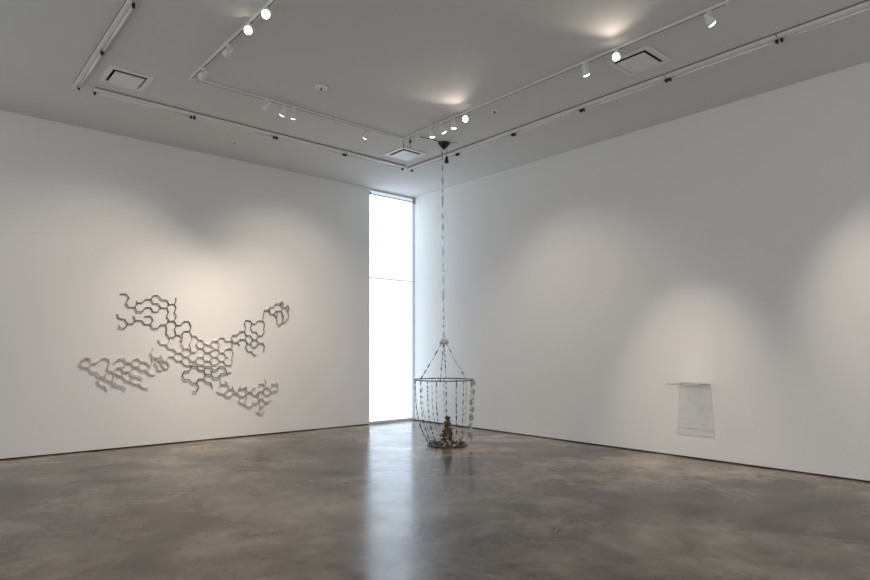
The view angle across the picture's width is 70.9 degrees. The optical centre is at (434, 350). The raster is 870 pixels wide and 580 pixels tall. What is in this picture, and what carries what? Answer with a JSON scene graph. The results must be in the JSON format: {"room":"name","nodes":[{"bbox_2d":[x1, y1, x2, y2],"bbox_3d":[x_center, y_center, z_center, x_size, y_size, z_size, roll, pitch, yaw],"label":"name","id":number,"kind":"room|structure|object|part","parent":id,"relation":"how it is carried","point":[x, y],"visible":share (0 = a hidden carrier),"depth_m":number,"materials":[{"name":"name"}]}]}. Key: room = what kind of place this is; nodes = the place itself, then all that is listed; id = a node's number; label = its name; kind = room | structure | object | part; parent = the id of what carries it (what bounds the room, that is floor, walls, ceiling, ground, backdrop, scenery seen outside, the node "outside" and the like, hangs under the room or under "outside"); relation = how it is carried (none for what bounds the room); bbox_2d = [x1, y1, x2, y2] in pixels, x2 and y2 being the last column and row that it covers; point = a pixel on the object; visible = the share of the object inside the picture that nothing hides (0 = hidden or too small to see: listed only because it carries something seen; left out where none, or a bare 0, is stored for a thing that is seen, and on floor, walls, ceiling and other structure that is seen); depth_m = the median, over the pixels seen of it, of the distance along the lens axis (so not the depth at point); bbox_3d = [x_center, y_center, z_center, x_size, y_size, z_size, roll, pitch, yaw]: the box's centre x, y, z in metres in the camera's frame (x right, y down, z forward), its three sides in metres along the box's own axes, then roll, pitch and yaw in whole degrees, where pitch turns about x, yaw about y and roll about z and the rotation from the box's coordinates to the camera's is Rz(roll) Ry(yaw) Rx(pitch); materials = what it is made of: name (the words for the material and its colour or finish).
{"room":"museum","nodes":[
{"label":"museum","id":0,"kind":"room"},
{"bbox_2d":[0,110,413,458],"bbox_3d":[-4.644,-0.838,8.725,11.000,4.444,0.250,0,0,-41],"label":"wall","id":1,"kind":"structure","parent":0,"point":[89,217],"depth_m":9.08,"materials":[{"name":"white paint"}]},
{"bbox_2d":[0,424,367,459],"bbox_3d":[-5.059,1.392,8.371,9.910,0.016,0.238,0,0,-41],"label":"baseboard","id":2,"kind":"structure","parent":1,"relation":"attached to","point":[360,424],"depth_m":9.13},
{"bbox_2d":[80,293,288,413],"bbox_3d":[-3.671,0.115,9.376,3.141,1.880,0.045,0,0,-41],"label":"wall sculpture","id":3,"kind":"object","parent":1,"relation":"attached to","point":[282,318],"visible":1,"depth_m":9.33,"materials":[{"name":"grey metal"}]},
{"bbox_2d":[370,189,414,423],"bbox_3d":[-0.896,-0.820,11.950,1.110,4.440,0.240,0,0,-41],"label":"window","id":4,"kind":"structure","parent":1,"relation":"in","point":[391,215],"depth_m":11.87,"materials":[{"name":"grey glass"}]},
{"bbox_3d":[-0.843,-1.373,11.880,1.033,0.031,0.008,0,0,-41],"label":"rail","id":5,"kind":"part","parent":4,"relation":"part of","materials":[{"name":"grey metal"}]},
{"bbox_2d":[0,420,869,579],"bbox_3d":[-0.446,1.450,4.125,11.300,0.100,12.800,0,0,-41],"label":"floor","id":6,"kind":"structure","parent":0,"point":[370,501],"depth_m":5.34,"materials":[{"name":"concrete"}]},
{"bbox_2d":[0,0,869,196],"bbox_3d":[-0.446,-3.160,4.125,11.300,0.200,12.800,0,0,-41],"label":"ceiling","id":7,"kind":"structure","parent":0,"point":[402,68],"depth_m":6.59,"materials":[{"name":"paint"}]},
{"bbox_2d":[73,47,102,89],"bbox_3d":[-3.757,-3.029,6.607,0.071,0.062,1.118,0,0,-41],"label":"strip light","id":8,"kind":"object","parent":7,"relation":"attached to","point":[96,52],"visible":0.96,"depth_m":6.56,"materials":[{"name":"white metal"}]},
{"bbox_2d":[96,0,134,53],"bbox_3d":[-3.015,-3.029,5.754,0.071,0.062,1.118,0,0,-41],"label":"strip light","id":9,"kind":"object","parent":7,"relation":"attached to","point":[127,3],"visible":1,"depth_m":5.69,"materials":[{"name":"white metal"}]},
{"bbox_2d":[98,65,154,91],"bbox_3d":[-3.472,-3.045,6.874,0.460,0.030,0.480,0,0,-41],"label":"ceiling vent","id":10,"kind":"object","parent":7,"relation":"in","point":[114,75],"visible":1,"depth_m":6.84,"materials":[{"name":"white metal"}]},
{"bbox_3d":[-3.472,-3.043,6.874,0.300,0.026,0.320,0,0,-41],"label":"plate","id":11,"kind":"part","parent":10,"relation":"part of","materials":[{"name":"white metal"}]},
{"bbox_2d":[93,87,194,118],"bbox_3d":[-3.553,-3.029,7.511,1.143,0.062,0.109,0,0,-41],"label":"strip light","id":12,"kind":"object","parent":7,"relation":"attached to","point":[99,91],"visible":1,"depth_m":7.46,"materials":[{"name":"white metal"}]},
{"bbox_2d":[190,0,276,79],"bbox_3d":[-1.858,-3.046,5.840,0.032,0.028,2.672,0,0,-41],"label":"track","id":13,"kind":"object","parent":7,"relation":"attached to","point":[269,3],"visible":1,"depth_m":5.97,"materials":[{"name":"white metal"}]},
{"bbox_2d":[197,67,208,80],"bbox_3d":[-2.491,-2.966,6.562,0.112,0.137,0.095,0,0,-41],"label":"track spotlight","id":14,"kind":"object","parent":13,"relation":"attached to","point":[202,75],"visible":1,"depth_m":6.54,"materials":[{"name":"white metal"}]},
{"bbox_2d":[222,44,232,58],"bbox_3d":[-2.058,-2.966,6.064,0.112,0.137,0.096,0,0,-41],"label":"track spotlight","id":15,"kind":"object","parent":13,"relation":"attached to","point":[226,53],"visible":1,"depth_m":6.04,"materials":[{"name":"white metal"}]},
{"bbox_2d":[244,23,254,34],"bbox_3d":[-1.727,-2.981,5.682,0.109,0.113,0.111,0,0,-41],"label":"track spotlight","id":16,"kind":"object","parent":13,"relation":"attached to","point":[248,29],"visible":1,"depth_m":5.65,"materials":[{"name":"white metal"}]},
{"bbox_2d":[261,7,271,18],"bbox_3d":[-1.492,-2.981,5.410,0.107,0.113,0.113,0,0,-41],"label":"track spotlight","id":17,"kind":"object","parent":13,"relation":"attached to","point":[265,13],"visible":1,"depth_m":5.37,"materials":[{"name":"white metal"}]},
{"bbox_2d":[193,112,277,138],"bbox_3d":[-2.681,-3.029,8.269,1.143,0.062,0.109,0,0,-41],"label":"strip light","id":18,"kind":"object","parent":7,"relation":"attached to","point":[199,116],"visible":1,"depth_m":8.22,"materials":[{"name":"white metal"}]},
{"bbox_2d":[193,77,402,139],"bbox_3d":[-1.588,-3.046,7.824,2.962,0.028,0.032,0,0,-41],"label":"track","id":19,"kind":"object","parent":7,"relation":"attached to","point":[195,78],"visible":0.94,"depth_m":7.64,"materials":[{"name":"white metal"}]},
{"bbox_2d":[262,100,270,111],"bbox_3d":[-2.054,-2.966,7.426,0.096,0.137,0.107,0,0,-41],"label":"track spotlight","id":20,"kind":"object","parent":19,"relation":"attached to","point":[265,108],"visible":1,"depth_m":7.41,"materials":[{"name":"white metal"}]},
{"bbox_2d":[279,105,286,116],"bbox_3d":[-1.887,-2.966,7.575,0.094,0.136,0.103,0,0,-15],"label":"track spotlight","id":21,"kind":"object","parent":19,"relation":"attached to","point":[283,111],"visible":1,"depth_m":7.55,"materials":[{"name":"white metal"}]},
{"bbox_2d":[290,108,296,119],"bbox_3d":[-1.776,-2.966,7.667,0.095,0.136,0.110,0,0,-41],"label":"track spotlight","id":22,"kind":"object","parent":19,"relation":"attached to","point":[293,116],"visible":1,"depth_m":7.64,"materials":[{"name":"white metal"}]},
{"bbox_2d":[362,129,368,138],"bbox_3d":[-0.946,-2.966,8.393,0.108,0.137,0.096,0,0,15],"label":"track spotlight","id":23,"kind":"object","parent":19,"relation":"attached to","point":[366,134],"visible":1,"depth_m":8.36,"materials":[{"name":"white metal"}]},
{"bbox_2d":[275,133,346,155],"bbox_3d":[-1.810,-3.029,9.027,1.143,0.062,0.109,0,0,-41],"label":"strip light","id":24,"kind":"object","parent":7,"relation":"attached to","point":[342,152],"visible":1,"depth_m":8.98,"materials":[{"name":"white metal"}]},
{"bbox_2d":[315,84,327,90],"bbox_3d":[-1.323,-3.039,7.100,0.150,0.042,0.150,0,0,-41],"label":"sprinkler head","id":25,"kind":"object","parent":7,"relation":"attached to","point":[321,87],"visible":1,"depth_m":7.07},
{"bbox_2d":[345,151,406,169],"bbox_3d":[-0.938,-3.029,9.785,1.143,0.062,0.109,0,0,-41],"label":"strip light","id":26,"kind":"object","parent":7,"relation":"attached to","point":[349,153],"visible":1,"depth_m":9.75,"materials":[{"name":"white metal"}]},
{"bbox_2d":[384,146,426,160],"bbox_3d":[-0.464,-3.045,9.503,0.470,0.030,0.480,0,0,-41],"label":"ceiling vent","id":27,"kind":"object","parent":7,"relation":"in","point":[406,154],"visible":0.98,"depth_m":9.46,"materials":[{"name":"white metal"}]},
{"bbox_3d":[-0.464,-3.043,9.503,0.310,0.026,0.320,0,0,-41],"label":"plate","id":28,"kind":"part","parent":27,"relation":"part of","materials":[{"name":"white metal"}]},
{"bbox_2d":[407,150,457,171],"bbox_3d":[-0.052,-3.029,9.819,0.109,0.062,1.133,0,0,-41],"label":"strip light","id":29,"kind":"object","parent":7,"relation":"attached to","point":[449,154],"visible":1,"depth_m":9.79,"materials":[{"name":"white metal"}]},
{"bbox_2d":[420,136,454,163],"bbox_3d":[0.018,-2.910,8.934,0.620,0.300,0.215,0,0,-30],"label":"ceiling canopy","id":30,"kind":"object","parent":7,"relation":"attached to","point":[443,144],"visible":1,"depth_m":8.98,"materials":[{"name":"black metal"}]},
{"bbox_2d":[438,141,449,149],"bbox_3d":[0.133,-3.010,9.022,0.180,0.100,0.180,0,0,-41],"label":"ceiling mount","id":31,"kind":"object","parent":30,"relation":"on","point":[443,144],"depth_m":8.98,"materials":[{"name":"black plastic"}]},
{"bbox_2d":[414,189,474,447],"bbox_3d":[0.133,-0.783,9.022,0.899,4.374,0.899,0,0,-30],"label":"sculpture","id":32,"kind":"object","parent":30,"relation":"hanging from","point":[446,441],"visible":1,"depth_m":8.92,"materials":[{"name":"metal"}]},
{"bbox_3d":[0.132,-0.129,9.022,0.127,0.112,0.137,0,0,-41],"label":"crown","id":33,"kind":"part","parent":32,"relation":"part of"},
{"bbox_3d":[0.182,1.389,9.020,0.610,0.014,0.610,0,0,-41],"label":"dish","id":34,"kind":"part","parent":32,"relation":"part of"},
{"bbox_2d":[454,130,513,154],"bbox_3d":[0.700,-3.029,8.955,0.109,0.062,1.133,0,0,-41],"label":"strip light","id":35,"kind":"object","parent":7,"relation":"attached to","point":[505,134],"visible":1,"depth_m":8.90,"materials":[{"name":"white metal"}]},
{"bbox_2d":[490,108,498,113],"bbox_3d":[0.759,-3.039,7.784,0.110,0.042,0.110,0,0,-41],"label":"sprinkler head","id":36,"kind":"object","parent":7,"relation":"attached to","point":[494,110],"visible":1,"depth_m":7.76},
{"bbox_2d":[510,105,582,135],"bbox_3d":[1.451,-3.029,8.091,0.109,0.062,1.133,0,0,-41],"label":"strip light","id":37,"kind":"object","parent":7,"relation":"attached to","point":[575,109],"visible":1,"depth_m":8.04,"materials":[{"name":"white metal"}]},
{"bbox_2d":[402,0,728,139],"bbox_3d":[1.050,-3.046,7.083,0.032,0.028,4.612,0,0,-41],"label":"track","id":38,"kind":"object","parent":7,"relation":"attached to","point":[725,2],"visible":1,"depth_m":6.44,"materials":[{"name":"white metal"}]},
{"bbox_2d":[415,133,420,143],"bbox_3d":[-0.236,-2.965,8.579,0.091,0.138,0.094,0,0,-13],"label":"track spotlight","id":39,"kind":"object","parent":38,"relation":"attached to","point":[417,140],"visible":1,"depth_m":8.55,"materials":[{"name":"white metal"}]},
{"bbox_2d":[429,127,434,137],"bbox_3d":[-0.037,-2.965,8.343,0.081,0.138,0.084,0,0,3],"label":"track spotlight","id":40,"kind":"object","parent":38,"relation":"attached to","point":[432,133],"visible":1,"depth_m":8.31,"materials":[{"name":"white metal"}]},
{"bbox_2d":[439,123,446,133],"bbox_3d":[0.108,-2.965,8.183,0.097,0.138,0.092,0,0,13],"label":"track spotlight","id":41,"kind":"object","parent":38,"relation":"attached to","point":[443,130],"visible":1,"depth_m":8.15,"materials":[{"name":"white metal"}]},
{"bbox_2d":[451,118,456,128],"bbox_3d":[0.248,-2.965,8.012,0.081,0.139,0.085,0,0,1],"label":"track spotlight","id":42,"kind":"object","parent":38,"relation":"attached to","point":[453,124],"visible":1,"depth_m":7.98,"materials":[{"name":"white metal"}]},
{"bbox_2d":[462,113,469,121],"bbox_3d":[0.409,-2.970,7.819,0.126,0.128,0.099,0,0,-41],"label":"track spotlight","id":43,"kind":"object","parent":38,"relation":"attached to","point":[465,118],"visible":1,"depth_m":7.78,"materials":[{"name":"white metal"}]},
{"bbox_2d":[581,62,589,76],"bbox_3d":[1.596,-2.965,6.472,0.094,0.138,0.091,0,0,3],"label":"track spotlight","id":44,"kind":"object","parent":38,"relation":"attached to","point":[585,71],"visible":1,"depth_m":6.44,"materials":[{"name":"white metal"}]},
{"bbox_2d":[612,49,621,60],"bbox_3d":[1.840,-2.970,6.173,0.124,0.128,0.100,0,0,-41],"label":"track spotlight","id":45,"kind":"object","parent":38,"relation":"attached to","point":[616,56],"visible":1,"depth_m":6.14,"materials":[{"name":"white metal"}]},
{"bbox_2d":[704,10,715,26],"bbox_3d":[2.462,-2.966,5.468,0.108,0.137,0.096,0,0,-41],"label":"track spotlight","id":46,"kind":"object","parent":38,"relation":"attached to","point":[710,20],"visible":1,"depth_m":5.45,"materials":[{"name":"white metal"}]},
{"bbox_2d":[579,74,667,111],"bbox_3d":[2.202,-3.029,7.227,0.109,0.062,1.133,0,0,-41],"label":"strip light","id":47,"kind":"object","parent":7,"relation":"attached to","point":[656,80],"visible":1,"depth_m":7.17,"materials":[{"name":"white metal"}]},
{"bbox_2d":[606,45,670,75],"bbox_3d":[2.148,-3.045,6.460,0.480,0.030,0.480,0,0,-41],"label":"ceiling vent","id":48,"kind":"object","parent":7,"relation":"in","point":[644,58],"visible":1,"depth_m":6.42,"materials":[{"name":"white metal"}]},
{"bbox_3d":[2.148,-3.043,6.460,0.320,0.026,0.320,0,0,-41],"label":"plate","id":49,"kind":"part","parent":48,"relation":"part of","materials":[{"name":"white metal"}]},
{"bbox_2d":[665,34,778,81],"bbox_3d":[2.954,-3.029,6.362,0.109,0.062,1.133,0,0,-41],"label":"strip light","id":50,"kind":"object","parent":7,"relation":"attached to","point":[771,39],"visible":1,"depth_m":6.30,"materials":[{"name":"white metal"}]},
{"bbox_2d":[776,0,869,42],"bbox_3d":[3.705,-3.029,5.498,0.109,0.062,1.133,0,0,-41],"label":"strip light","id":51,"kind":"object","parent":7,"relation":"attached to","point":[860,7],"visible":1,"depth_m":5.61,"materials":[{"name":"white metal"}]},
{"bbox_2d":[414,61,869,480],"bbox_3d":[3.702,-0.838,7.699,0.250,4.444,12.750,0,0,-41],"label":"wall","id":52,"kind":"structure","parent":0,"point":[726,247],"depth_m":8.05,"materials":[{"name":"white paint"}]},
{"bbox_2d":[414,419,869,481],"bbox_3d":[3.706,1.392,7.703,0.238,0.016,12.750,0,0,-41],"label":"baseboard","id":53,"kind":"structure","parent":52,"relation":"attached to","point":[414,419],"depth_m":8.06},
{"bbox_2d":[667,382,710,385],"bbox_3d":[3.216,0.426,7.774,0.382,0.020,0.414,0,0,-41],"label":"shelf","id":54,"kind":"object","parent":52,"relation":"attached to","point":[680,383],"visible":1,"depth_m":7.75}
]}

